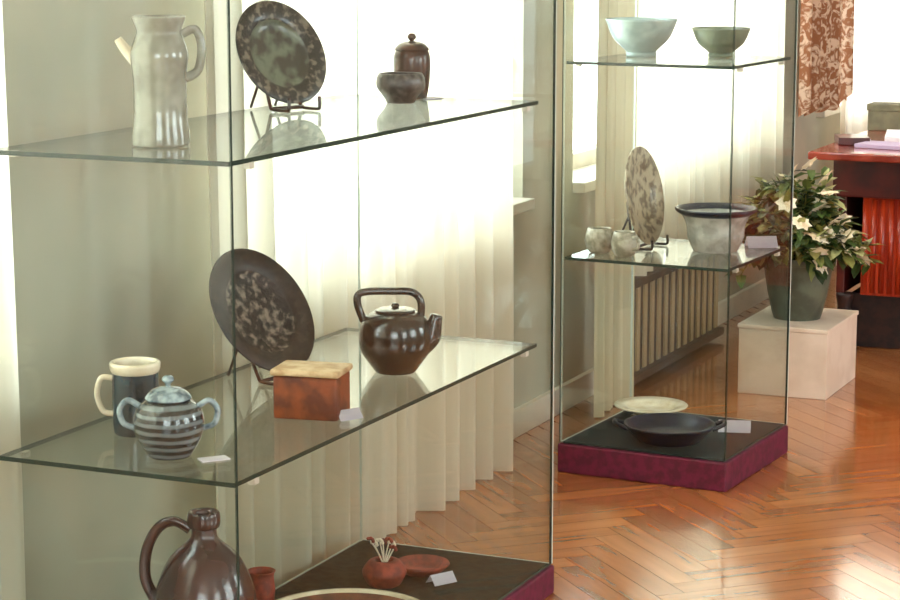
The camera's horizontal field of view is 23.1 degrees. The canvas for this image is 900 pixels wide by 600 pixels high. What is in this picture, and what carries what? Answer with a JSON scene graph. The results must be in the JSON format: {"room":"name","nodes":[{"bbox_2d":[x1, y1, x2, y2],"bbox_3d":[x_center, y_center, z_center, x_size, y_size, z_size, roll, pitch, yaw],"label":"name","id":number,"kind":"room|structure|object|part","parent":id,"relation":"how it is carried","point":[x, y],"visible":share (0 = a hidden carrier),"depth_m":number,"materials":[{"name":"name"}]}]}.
{"room":"museum","nodes":[
{"label":"museum","id":0,"kind":"room"},
{"bbox_2d":[2,0,839,599],"bbox_3d":[-0.486,-0.972,5.055,0.250,3.200,15.400,4,11,24],"label":"wall","id":1,"kind":"structure","parent":0,"point":[112,259],"depth_m":4.50,"materials":[{"name":"beige paint"}]},
{"bbox_2d":[513,197,534,214],"bbox_3d":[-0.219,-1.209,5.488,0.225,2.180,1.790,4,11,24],"label":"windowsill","id":2,"kind":"structure","parent":1,"relation":"in","point":[520,205],"depth_m":6.36,"materials":[{"name":"white paint"}]},
{"bbox_2d":[573,144,595,192],"bbox_3d":[0.718,-1.565,7.553,0.225,2.180,1.980,4,11,24],"label":"window","id":3,"kind":"structure","parent":1,"relation":"in","point":[584,178],"depth_m":7.17,"materials":[{"name":"white paint"}]},
{"bbox_3d":[0.743,-0.505,7.724,0.170,0.032,1.980,4,11,24],"label":"sill","id":4,"kind":"part","parent":3,"relation":"part of","materials":[{"name":"white paint"}]},
{"bbox_2d":[513,278,768,438],"bbox_3d":[-0.363,0.574,5.266,0.018,0.080,15.000,4,11,24],"label":"baseboard","id":5,"kind":"structure","parent":1,"relation":"attached to","point":[536,411],"depth_m":6.91,"materials":[{"name":"white paint"}]},
{"bbox_2d":[634,251,723,384],"bbox_3d":[0.732,0.032,7.532,0.115,0.340,1.040,4,11,24],"label":"radiator","id":6,"kind":"object","parent":1,"relation":"attached to","point":[676,310],"visible":0.73,"depth_m":7.52,"materials":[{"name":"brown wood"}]},
{"bbox_2d":[816,103,840,117],"bbox_3d":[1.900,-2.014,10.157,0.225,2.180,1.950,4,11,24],"label":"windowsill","id":7,"kind":"structure","parent":1,"relation":"in","point":[826,113],"depth_m":9.47,"materials":[{"name":"white paint"}]},
{"bbox_3d":[0.407,-2.649,6.307,0.140,0.028,10.300,4,11,24],"label":"curtain rod","id":8,"kind":"object","parent":1,"relation":"attached to","visible":0},
{"bbox_2d":[0,0,25,599],"bbox_3d":[-1.177,-0.534,2.952,0.068,2.990,1.924,4,11,24],"label":"curtain","id":9,"kind":"object","parent":8,"relation":"hanging from","point":[12,581],"visible":0.89,"depth_m":3.94,"materials":[{"name":"white fabric"}]},
{"bbox_2d":[204,0,513,587],"bbox_3d":[-0.159,-0.907,5.194,0.095,3.016,1.636,4,11,24],"label":"curtain","id":10,"kind":"object","parent":8,"relation":"hanging from","point":[436,204],"visible":0.8,"depth_m":5.28,"materials":[{"name":"white fabric"}]},
{"bbox_2d":[594,0,638,417],"bbox_3d":[0.503,-1.150,6.607,0.055,3.016,0.334,4,11,24],"label":"drape","id":11,"kind":"object","parent":8,"relation":"hanging from","point":[615,84],"visible":0.8,"depth_m":6.73,"materials":[{"name":"white off-white curtain fabric"}]},
{"bbox_2d":[635,0,785,275],"bbox_3d":[0.902,-1.498,7.505,0.098,2.635,1.717,4,11,24],"label":"curtain","id":12,"kind":"object","parent":8,"relation":"hanging from","point":[684,119],"visible":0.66,"depth_m":7.59,"materials":[{"name":"white fabric"}]},
{"bbox_2d":[798,0,854,116],"bbox_3d":[1.533,-1.896,8.795,0.069,2.290,0.756,4,11,24],"label":"drape","id":13,"kind":"object","parent":8,"relation":"hanging from","point":[826,53],"visible":1,"depth_m":8.85,"materials":[{"name":"orange fabric"}]},
{"bbox_2d":[836,0,899,265],"bbox_3d":[2.062,-1.758,10.090,0.064,3.000,1.838,4,11,24],"label":"curtain","id":14,"kind":"object","parent":8,"relation":"hanging from","point":[876,56],"visible":0.26,"depth_m":9.77,"materials":[{"name":"white fabric"}]},
{"bbox_2d":[386,263,899,599],"bbox_3d":[2.604,0.869,3.970,7.120,0.060,15.400,4,11,24],"label":"floor","id":15,"kind":"structure","parent":0,"point":[820,521],"depth_m":5.65,"materials":[{"name":"brown wood"}]},
{"bbox_2d":[0,0,556,599],"bbox_3d":[-0.279,-0.093,4.293,0.490,1.726,1.433,4,11,24],"label":"display case","id":16,"kind":"object","parent":15,"relation":"on","point":[229,139],"visible":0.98,"depth_m":4.38,"materials":[{"name":"grey"}]},
{"bbox_2d":[94,357,160,437],"bbox_3d":[-0.571,0.174,3.959,0.108,0.132,0.093,8,13,40],"label":"mug","id":17,"kind":"object","parent":16,"relation":"on","point":[133,377],"visible":0.72,"depth_m":3.92,"materials":[{"name":"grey ceramic"}]},
{"bbox_3d":[-0.622,0.171,3.958,0.036,0.078,0.011,1,10,4],"label":"handle","id":18,"kind":"part","parent":17,"relation":"part of","materials":[{"name":"beige ceramic"}]},
{"bbox_2d":[115,15,205,147],"bbox_3d":[-0.494,-0.374,3.756,0.125,0.221,0.102,8,13,38],"label":"jug","id":19,"kind":"object","parent":16,"relation":"on","point":[158,55],"visible":1,"depth_m":3.72,"materials":[{"name":"beige ceramic"}]},
{"bbox_3d":[-0.549,-0.424,3.748,0.045,0.049,0.023,0,10,0],"label":"spout","id":20,"kind":"part","parent":19,"relation":"part of","materials":[{"name":"beige ceramic"}]},
{"bbox_3d":[-0.437,-0.420,3.749,0.043,0.098,0.015,0,10,0],"label":"handle","id":21,"kind":"part","parent":19,"relation":"part of","materials":[{"name":"white ceramic"}]},
{"bbox_2d":[117,375,220,460],"bbox_3d":[-0.483,0.199,3.783,0.139,0.142,0.122,-8,13,-40],"label":"lidded pot","id":22,"kind":"object","parent":16,"relation":"on","point":[169,425],"visible":1,"depth_m":3.75,"materials":[{"name":"grey ceramic"}]},
{"bbox_3d":[-0.552,0.196,3.783,0.043,0.058,0.011,0,10,0],"label":"handle","id":23,"kind":"part","parent":22,"relation":"part of","materials":[{"name":"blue ceramic"}]},
{"bbox_3d":[-0.484,0.139,3.773,0.022,0.021,0.022,0,10,0],"label":"knob","id":24,"kind":"part","parent":22,"relation":"part of","materials":[{"name":"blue ceramic"}]},
{"bbox_3d":[-0.484,0.159,3.776,0.081,0.022,0.081,0,10,0],"label":"lid","id":25,"kind":"part","parent":22,"relation":"part of","materials":[{"name":"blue ceramic"}]},
{"bbox_3d":[-0.415,0.196,3.783,0.043,0.058,0.011,0,10,0],"label":"handle","id":26,"kind":"part","parent":22,"relation":"part of","materials":[{"name":"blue ceramic"}]},
{"bbox_3d":[-0.496,-0.141,4.383,0.006,1.650,1.413,4,11,24],"label":"glass panel","id":27,"kind":"part","parent":16,"relation":"part of","materials":[{"name":"grey"}]},
{"bbox_2d":[139,507,256,599],"bbox_3d":[-0.457,0.565,4.106,0.195,0.352,0.195,9,14,44],"label":"jug","id":28,"kind":"object","parent":16,"relation":"on","point":[203,567],"visible":0.99,"depth_m":4.05,"materials":[{"name":"brown ceramic"}]},
{"bbox_3d":[-0.528,0.484,4.098,0.102,0.170,0.020,1,10,4],"label":"handle","id":29,"kind":"part","parent":28,"relation":"part of","materials":[{"name":"brown ceramic"}]},
{"bbox_2d":[197,455,230,462],"bbox_3d":[-0.405,0.272,3.771,0.050,0.002,0.030,-5,11,-25],"label":"label card","id":30,"kind":"object","parent":16,"relation":"on","point":[220,457],"visible":1,"depth_m":3.77,"materials":[{"name":"white paper"}]},
{"bbox_3d":[-0.569,-0.015,3.650,0.482,1.650,0.006,4,11,24],"label":"glass panel","id":31,"kind":"part","parent":16,"relation":"part of","materials":[{"name":"grey"}]},
{"bbox_2d":[227,350,273,385],"bbox_3d":[-0.358,0.091,4.434,0.159,0.134,0.127,7,12,35],"label":"plate stand","id":32,"kind":"object","parent":16,"relation":"on","point":[265,381],"visible":0.33,"depth_m":4.39,"materials":[{"name":"black metal"}]},
{"bbox_2d":[209,248,314,370],"bbox_3d":[-0.378,0.020,4.435,0.144,0.237,0.276,7,12,34],"label":"platter","id":33,"kind":"object","parent":32,"relation":"on","point":[274,324],"visible":0.91,"depth_m":4.45,"materials":[{"name":"black ceramic"}]},
{"bbox_2d":[248,566,275,599],"bbox_3d":[-0.398,0.610,4.606,0.070,0.092,0.061,9,13,41],"label":"clay cup","id":34,"kind":"object","parent":16,"relation":"on","point":[262,577],"visible":0.82,"depth_m":4.58,"materials":[{"name":"orange ceramic"}]},
{"bbox_2d":[0,328,536,487],"bbox_3d":[-0.295,0.186,4.306,0.466,0.008,1.332,4,11,24],"label":"shelf","id":35,"kind":"object","parent":16,"relation":"attached to","point":[253,479],"depth_m":3.93,"materials":[{"name":"clear glass"}]},
{"bbox_2d":[0,94,537,166],"bbox_3d":[-0.295,-0.337,4.216,0.466,0.008,1.332,4,11,24],"label":"shelf","id":36,"kind":"object","parent":16,"relation":"attached to","point":[259,133],"depth_m":4.03,"materials":[{"name":"clear glass"}]},
{"bbox_2d":[250,86,321,112],"bbox_3d":[-0.338,-0.443,4.465,0.087,0.115,0.139,-9,13,-43],"label":"plate stand","id":37,"kind":"object","parent":16,"relation":"on","point":[282,109],"visible":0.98,"depth_m":4.45,"materials":[{"name":"black metal"}]},
{"bbox_3d":[-0.365,-0.438,4.440,0.012,0.115,0.139,-8,13,-39],"label":"easel arm","id":38,"kind":"part","parent":37,"relation":"part of","materials":[{"name":"brown metal"}]},
{"bbox_2d":[235,0,325,103],"bbox_3d":[-0.341,-0.503,4.458,0.224,0.205,0.094,-9,13,-42],"label":"plate","id":39,"kind":"object","parent":37,"relation":"on","point":[279,50],"visible":1,"depth_m":4.47,"materials":[{"name":"grey ceramic"}]},
{"bbox_3d":[-0.311,-0.447,4.490,0.139,0.115,0.012,9,13,41],"label":"easel arm","id":40,"kind":"part","parent":37,"relation":"part of","materials":[{"name":"brown metal"}]},
{"bbox_2d":[270,360,352,421],"bbox_3d":[-0.257,0.169,4.098,0.132,0.094,0.098,2,10,14],"label":"box","id":41,"kind":"object","parent":16,"relation":"on","point":[302,390],"visible":0.97,"depth_m":4.06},
{"bbox_3d":[-0.257,0.129,4.091,0.132,0.012,0.098,2,10,14],"label":"lid","id":42,"kind":"part","parent":41,"relation":"part of","materials":[{"name":"ceramic"}]},
{"bbox_2d":[277,588,418,599],"bbox_3d":[-0.212,0.658,4.467,0.356,0.043,0.356,4,11,24],"label":"dish","id":43,"kind":"object","parent":16,"relation":"on","point":[336,593],"visible":1,"depth_m":4.61,"materials":[{"name":"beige ceramic"}]},
{"bbox_2d":[339,407,362,421],"bbox_3d":[-0.189,0.211,4.080,0.050,0.018,0.030,-7,12,-35],"label":"label card","id":44,"kind":"object","parent":16,"relation":"on","point":[353,413],"visible":1,"depth_m":4.07,"materials":[{"name":"white paper"}]},
{"bbox_2d":[362,536,406,588],"bbox_3d":[-0.143,0.565,4.792,0.097,0.118,0.097,4,11,24],"label":"holder","id":45,"kind":"object","parent":16,"relation":"on","point":[387,571],"visible":1,"depth_m":4.77,"materials":[{"name":"red ceramic"}]},
{"bbox_3d":[-0.062,-0.108,4.192,0.006,1.650,1.413,4,11,24],"label":"glass panel","id":46,"kind":"part","parent":16,"relation":"part of","materials":[{"name":"grey"}]},
{"bbox_2d":[353,287,442,375],"bbox_3d":[-0.112,0.060,4.491,0.150,0.175,0.150,-9,13,-42],"label":"teapot","id":47,"kind":"object","parent":16,"relation":"on","point":[395,339],"visible":1,"depth_m":4.45,"materials":[{"name":"brown ceramic"}]},
{"bbox_3d":[-0.124,0.010,4.482,0.146,0.073,0.016,0,10,0],"label":"handle","id":48,"kind":"part","parent":47,"relation":"part of","materials":[{"name":"brown ceramic"}]},
{"bbox_3d":[-0.112,0.019,4.484,0.084,0.009,0.084,0,10,0],"label":"lid","id":49,"kind":"part","parent":47,"relation":"part of","materials":[{"name":"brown ceramic"}]},
{"bbox_3d":[-0.112,0.011,4.482,0.018,0.010,0.018,0,10,0],"label":"knob","id":50,"kind":"part","parent":47,"relation":"part of","materials":[{"name":"brown ceramic"}]},
{"bbox_3d":[-0.043,0.068,4.492,0.054,0.083,0.042,0,10,0],"label":"spout","id":51,"kind":"part","parent":47,"relation":"part of","materials":[{"name":"brown ceramic"}]},
{"bbox_2d":[376,72,424,103],"bbox_3d":[-0.105,-0.449,4.656,0.104,0.063,0.104,4,11,24],"label":"bowl","id":52,"kind":"object","parent":16,"relation":"on","point":[395,87],"visible":1,"depth_m":4.62,"materials":[{"name":"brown ceramic"}]},
{"bbox_2d":[393,33,429,99],"bbox_3d":[-0.083,-0.506,4.758,0.080,0.141,0.080,4,11,24],"label":"lidded jar","id":53,"kind":"object","parent":16,"relation":"on","point":[411,55],"visible":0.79,"depth_m":4.73,"materials":[{"name":"brown ceramic"}]},
{"bbox_3d":[-0.083,-0.565,4.748,0.020,0.022,0.020,4,11,24],"label":"knob","id":54,"kind":"part","parent":53,"relation":"part of","materials":[{"name":"red ceramic"}]},
{"bbox_3d":[-0.083,-0.549,4.751,0.075,0.020,0.075,4,11,24],"label":"lid","id":55,"kind":"part","parent":53,"relation":"part of","materials":[{"name":"red ceramic"}]},
{"bbox_2d":[398,554,449,577],"bbox_3d":[-0.062,0.594,4.894,0.124,0.024,0.124,4,11,24],"label":"plate","id":56,"kind":"object","parent":16,"relation":"on","point":[418,565],"visible":0.84,"depth_m":4.92,"materials":[{"name":"orange ceramic"}]},
{"bbox_2d":[423,97,443,98],"bbox_3d":[-0.042,-0.438,4.774,0.055,0.002,0.030,-10,14,-44],"label":"label card","id":57,"kind":"object","parent":16,"relation":"on","point":[427,97],"visible":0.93,"depth_m":4.78,"materials":[{"name":"white paper"}]},
{"bbox_2d":[426,571,456,585],"bbox_3d":[-0.019,0.608,4.821,0.060,0.021,0.035,-7,12,-35],"label":"label card","id":58,"kind":"object","parent":16,"relation":"on","point":[448,577],"visible":1,"depth_m":4.81,"materials":[{"name":"white paper"}]},
{"bbox_3d":[0.010,-0.235,4.926,0.482,1.650,0.006,4,11,24],"label":"glass panel","id":59,"kind":"part","parent":16,"relation":"part of","materials":[{"name":"grey"}]},
{"bbox_2d":[558,0,797,491],"bbox_3d":[0.632,-0.395,6.042,0.493,1.726,0.508,5,11,27],"label":"display case","id":60,"kind":"object","parent":15,"relation":"on","point":[719,461],"visible":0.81,"depth_m":6.00,"materials":[{"name":"grey"}]},
{"bbox_3d":[0.420,-0.452,6.144,0.006,1.635,0.488,5,11,27],"label":"glass panel","id":61,"kind":"part","parent":60,"relation":"part of","materials":[{"name":"grey"}]},
{"bbox_2d":[585,226,612,253],"bbox_3d":[0.407,-0.166,6.061,0.080,0.068,0.096,-7,12,-34],"label":"cup","id":62,"kind":"object","parent":60,"relation":"on","point":[598,239],"visible":0.98,"depth_m":6.02,"materials":[{"name":"ceramic"}]},
{"bbox_2d":[611,230,639,256],"bbox_3d":[0.475,-0.151,5.976,0.072,0.068,0.087,-1,10,-3],"label":"cup","id":63,"kind":"object","parent":60,"relation":"on","point":[624,243],"visible":1,"depth_m":5.95,"materials":[{"name":"ceramic"}]},
{"bbox_3d":[0.503,-0.151,5.946,0.009,0.042,0.029,-7,12,-37],"label":"handle","id":64,"kind":"part","parent":63,"relation":"part of","materials":[{"name":"ceramic"}]},
{"bbox_2d":[606,17,677,56],"bbox_3d":[0.529,-0.725,6.082,0.198,0.104,0.198,4,11,24],"label":"footed bowl","id":65,"kind":"object","parent":60,"relation":"on","point":[638,36],"visible":1,"depth_m":6.02,"materials":[{"name":"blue ceramic"}]},
{"bbox_2d":[622,204,668,250],"bbox_3d":[0.534,-0.214,6.146,0.120,0.132,0.127,5,11,26],"label":"plate stand","id":66,"kind":"object","parent":60,"relation":"on","point":[628,220],"visible":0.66,"depth_m":6.11,"materials":[{"name":"black metal"}]},
{"bbox_3d":[0.510,-0.205,6.097,0.121,0.133,0.016,7,12,34],"label":"easel arm","id":67,"kind":"part","parent":66,"relation":"part of","materials":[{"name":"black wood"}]},
{"bbox_2d":[625,146,663,244],"bbox_3d":[0.539,-0.292,6.131,0.061,0.272,0.276,5,11,28],"label":"plate","id":68,"kind":"object","parent":66,"relation":"on","point":[644,196],"visible":1,"depth_m":6.15,"materials":[{"name":"beige ceramic"}]},
{"bbox_3d":[0.559,-0.222,6.196,0.121,0.132,0.016,3,10,17],"label":"easel arm","id":69,"kind":"part","parent":66,"relation":"part of","materials":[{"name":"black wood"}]},
{"bbox_3d":[0.517,-0.396,5.819,0.485,1.635,0.006,5,11,27],"label":"glass panel","id":70,"kind":"part","parent":60,"relation":"part of","materials":[{"name":"grey"}]},
{"bbox_2d":[614,396,687,414],"bbox_3d":[0.577,0.311,6.312,0.212,0.026,0.212,4,11,24],"label":"plate","id":71,"kind":"object","parent":60,"relation":"on","point":[639,405],"visible":0.89,"depth_m":6.35,"materials":[{"name":"ceramic"}]},
{"bbox_2d":[612,413,725,446],"bbox_3d":[0.605,0.359,6.070,0.252,0.058,0.252,-8,13,-39],"label":"dish","id":72,"kind":"object","parent":60,"relation":"on","point":[654,429],"visible":0.98,"depth_m":6.11,"materials":[{"name":"ceramic"}]},
{"bbox_3d":[0.470,0.342,6.077,0.045,0.025,0.071,1,10,4],"label":"handle","id":73,"kind":"part","parent":72,"relation":"part of","materials":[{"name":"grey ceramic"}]},
{"bbox_3d":[0.741,0.345,6.058,0.045,0.025,0.071,1,10,4],"label":"handle","id":74,"kind":"part","parent":72,"relation":"part of","materials":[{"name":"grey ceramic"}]},
{"bbox_2d":[565,236,785,271],"bbox_3d":[0.627,-0.130,6.078,0.469,0.008,0.462,5,11,27],"label":"shelf","id":75,"kind":"object","parent":60,"relation":"attached to","point":[780,248],"depth_m":5.92,"materials":[{"name":"clear glass"}]},
{"bbox_2d":[566,53,790,69],"bbox_3d":[0.627,-0.652,5.988,0.469,0.008,0.462,5,11,27],"label":"shelf","id":76,"kind":"object","parent":60,"relation":"attached to","point":[670,60],"depth_m":5.89,"materials":[{"name":"clear glass"}]},
{"bbox_2d":[675,202,757,253],"bbox_3d":[0.734,-0.196,6.080,0.228,0.121,0.228,4,11,24],"label":"bowl","id":77,"kind":"object","parent":60,"relation":"on","point":[707,223],"visible":0.96,"depth_m":6.02,"materials":[{"name":"grey ceramic"}]},
{"bbox_2d":[692,26,750,57],"bbox_3d":[0.744,-0.706,6.038,0.160,0.082,0.160,4,11,24],"label":"footed bowl","id":78,"kind":"object","parent":60,"relation":"on","point":[718,41],"visible":1,"depth_m":5.99,"materials":[{"name":"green ceramic"}]},
{"bbox_2d":[718,420,750,432],"bbox_3d":[0.801,0.353,6.189,0.090,0.030,0.050,2,10,9],"label":"label card","id":79,"kind":"object","parent":60,"relation":"on","point":[733,426],"visible":0.82,"depth_m":6.17,"materials":[{"name":"white paper"}]},
{"bbox_3d":[0.746,-0.471,6.251,0.485,1.635,0.006,5,11,27],"label":"glass panel","id":80,"kind":"part","parent":60,"relation":"part of","materials":[{"name":"grey"}]},
{"bbox_2d":[744,236,777,247],"bbox_3d":[0.872,-0.164,6.162,0.085,0.030,0.050,-1,10,-6],"label":"label card","id":81,"kind":"object","parent":60,"relation":"on","point":[751,241],"visible":1,"depth_m":6.15,"materials":[{"name":"white paper"}]},
{"bbox_3d":[0.844,-0.415,5.926,0.006,1.635,0.488,5,11,27],"label":"glass panel","id":82,"kind":"part","parent":60,"relation":"part of","materials":[{"name":"clear glass"}]},
{"bbox_2d":[738,306,858,399],"bbox_3d":[1.139,0.167,7.198,0.298,0.227,0.398,4,11,24],"label":"pedestal","id":83,"kind":"object","parent":15,"relation":"on","point":[822,351],"visible":0.81,"depth_m":7.04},
{"bbox_2d":[699,157,884,320],"bbox_3d":[1.109,-0.207,7.141,0.595,0.531,0.505,3,10,18],"label":"potted plant","id":84,"kind":"object","parent":83,"relation":"on","point":[820,235],"visible":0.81,"depth_m":7.04,"materials":[{"name":"green plant"}]},
{"bbox_3d":[1.131,-0.045,7.155,0.243,0.207,0.243,4,11,24],"label":"pot","id":85,"kind":"part","parent":84,"relation":"part of","materials":[{"name":"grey ceramic"}]},
{"bbox_2d":[808,130,899,349],"bbox_3d":[2.116,-0.179,7.757,1.505,0.721,0.980,4,11,24],"label":"writing desk","id":86,"kind":"object","parent":15,"relation":"on","point":[868,178],"visible":0.66,"depth_m":7.71,"materials":[{"name":"red wood"}]},
{"bbox_3d":[1.401,0.072,7.825,0.062,0.204,0.062,4,11,24],"label":"leg","id":87,"kind":"part","parent":86,"relation":"part of","materials":[{"name":"black wood"}]},
{"bbox_3d":[1.524,-0.251,8.086,0.030,0.350,0.690,4,11,24],"label":"panel","id":88,"kind":"part","parent":86,"relation":"part of","materials":[{"name":"red wood"}]},
{"bbox_2d":[834,134,870,144],"bbox_3d":[1.433,-0.572,7.833,0.112,0.026,0.150,1,10,4],"label":"book","id":89,"kind":"object","parent":86,"relation":"on","point":[840,139],"visible":0.87,"depth_m":7.76,"materials":[{"name":"brown paper"}]},
{"bbox_2d":[854,140,899,149],"bbox_3d":[1.532,-0.540,7.682,0.200,0.014,0.140,6,12,32],"label":"folder","id":90,"kind":"object","parent":86,"relation":"on","point":[871,144],"visible":1,"depth_m":7.65,"materials":[{"name":"purple paper"}]},
{"bbox_3d":[2.025,-0.150,7.495,1.255,0.350,0.025,4,11,24],"label":"panel","id":91,"kind":"part","parent":86,"relation":"part of","materials":[{"name":"red wood"}]},
{"bbox_2d":[867,102,899,130],"bbox_3d":[1.693,-0.691,8.306,0.218,0.100,0.108,4,11,24],"label":"storage box","id":92,"kind":"object","parent":86,"relation":"on","point":[882,116],"visible":0.97,"depth_m":8.28,"materials":[{"name":"cardboard"}]},
{"bbox_3d":[1.693,-0.728,8.300,0.218,0.025,0.108,4,11,24],"label":"lid","id":93,"kind":"part","parent":92,"relation":"part of","materials":[{"name":"cardboard"}]},
{"bbox_2d":[885,129,899,141],"bbox_3d":[1.686,-0.590,7.948,0.220,0.022,0.300,2,10,12],"label":"paper stack","id":94,"kind":"object","parent":86,"relation":"on","point":[891,135],"visible":0.8,"depth_m":7.88,"materials":[{"name":"white paper"}]}
]}

